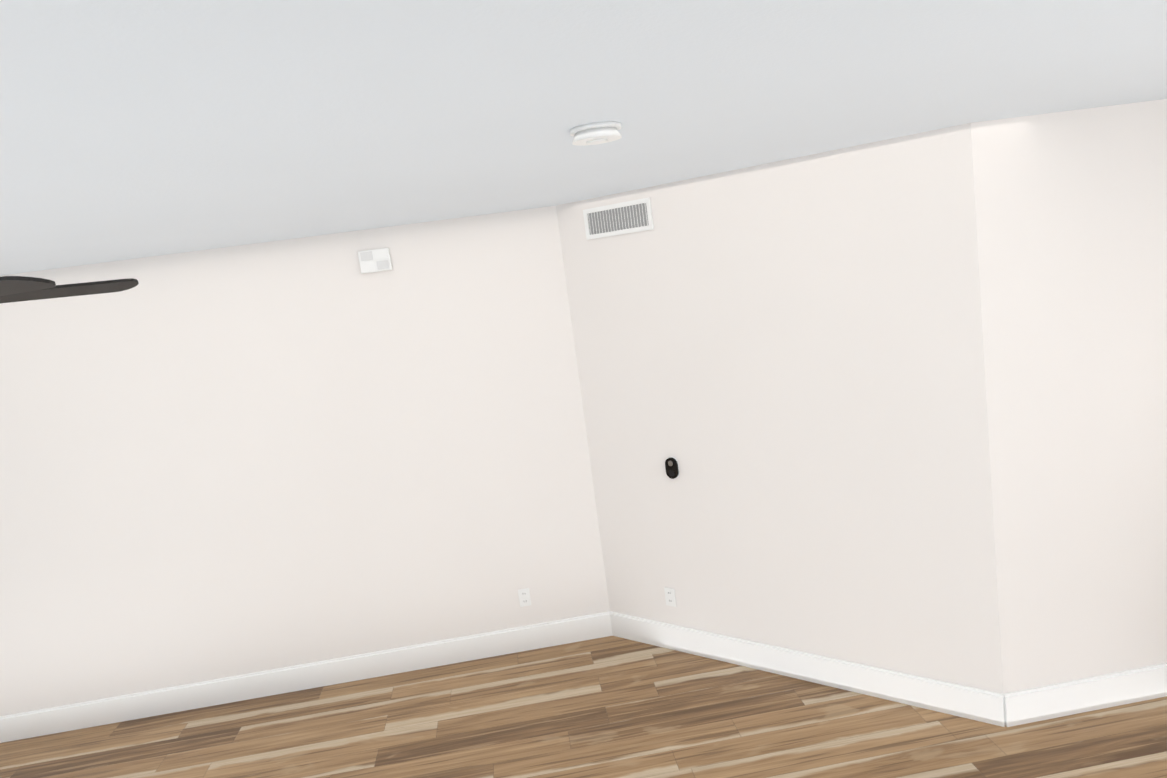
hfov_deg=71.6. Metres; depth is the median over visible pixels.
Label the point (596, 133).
smoke detector
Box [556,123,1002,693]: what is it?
wall
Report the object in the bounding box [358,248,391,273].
box
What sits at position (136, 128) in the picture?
ceiling
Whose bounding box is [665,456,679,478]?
security camera
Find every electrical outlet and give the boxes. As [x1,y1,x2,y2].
[518,588,530,606]
[664,587,676,606]
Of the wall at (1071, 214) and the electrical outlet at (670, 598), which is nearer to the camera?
the wall at (1071, 214)
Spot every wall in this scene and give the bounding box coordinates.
[0,206,609,715]
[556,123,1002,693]
[971,99,1166,693]
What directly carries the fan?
hanging from the ceiling
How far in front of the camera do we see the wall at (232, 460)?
4.86 m
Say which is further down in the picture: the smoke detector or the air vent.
the air vent
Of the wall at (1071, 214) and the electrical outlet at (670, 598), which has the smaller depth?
the wall at (1071, 214)
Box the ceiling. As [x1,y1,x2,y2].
[0,0,1166,275]
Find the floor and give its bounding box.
[0,636,1166,777]
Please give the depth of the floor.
4.26 m
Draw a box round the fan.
[0,276,138,302]
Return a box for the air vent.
[583,197,653,239]
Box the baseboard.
[0,611,1166,742]
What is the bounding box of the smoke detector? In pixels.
[570,121,621,145]
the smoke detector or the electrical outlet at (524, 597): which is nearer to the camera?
the smoke detector
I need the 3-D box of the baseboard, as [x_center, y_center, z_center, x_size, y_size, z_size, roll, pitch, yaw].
[-0.451,1.729,4.354,9.250,0.160,1.642,-8,9,-5]

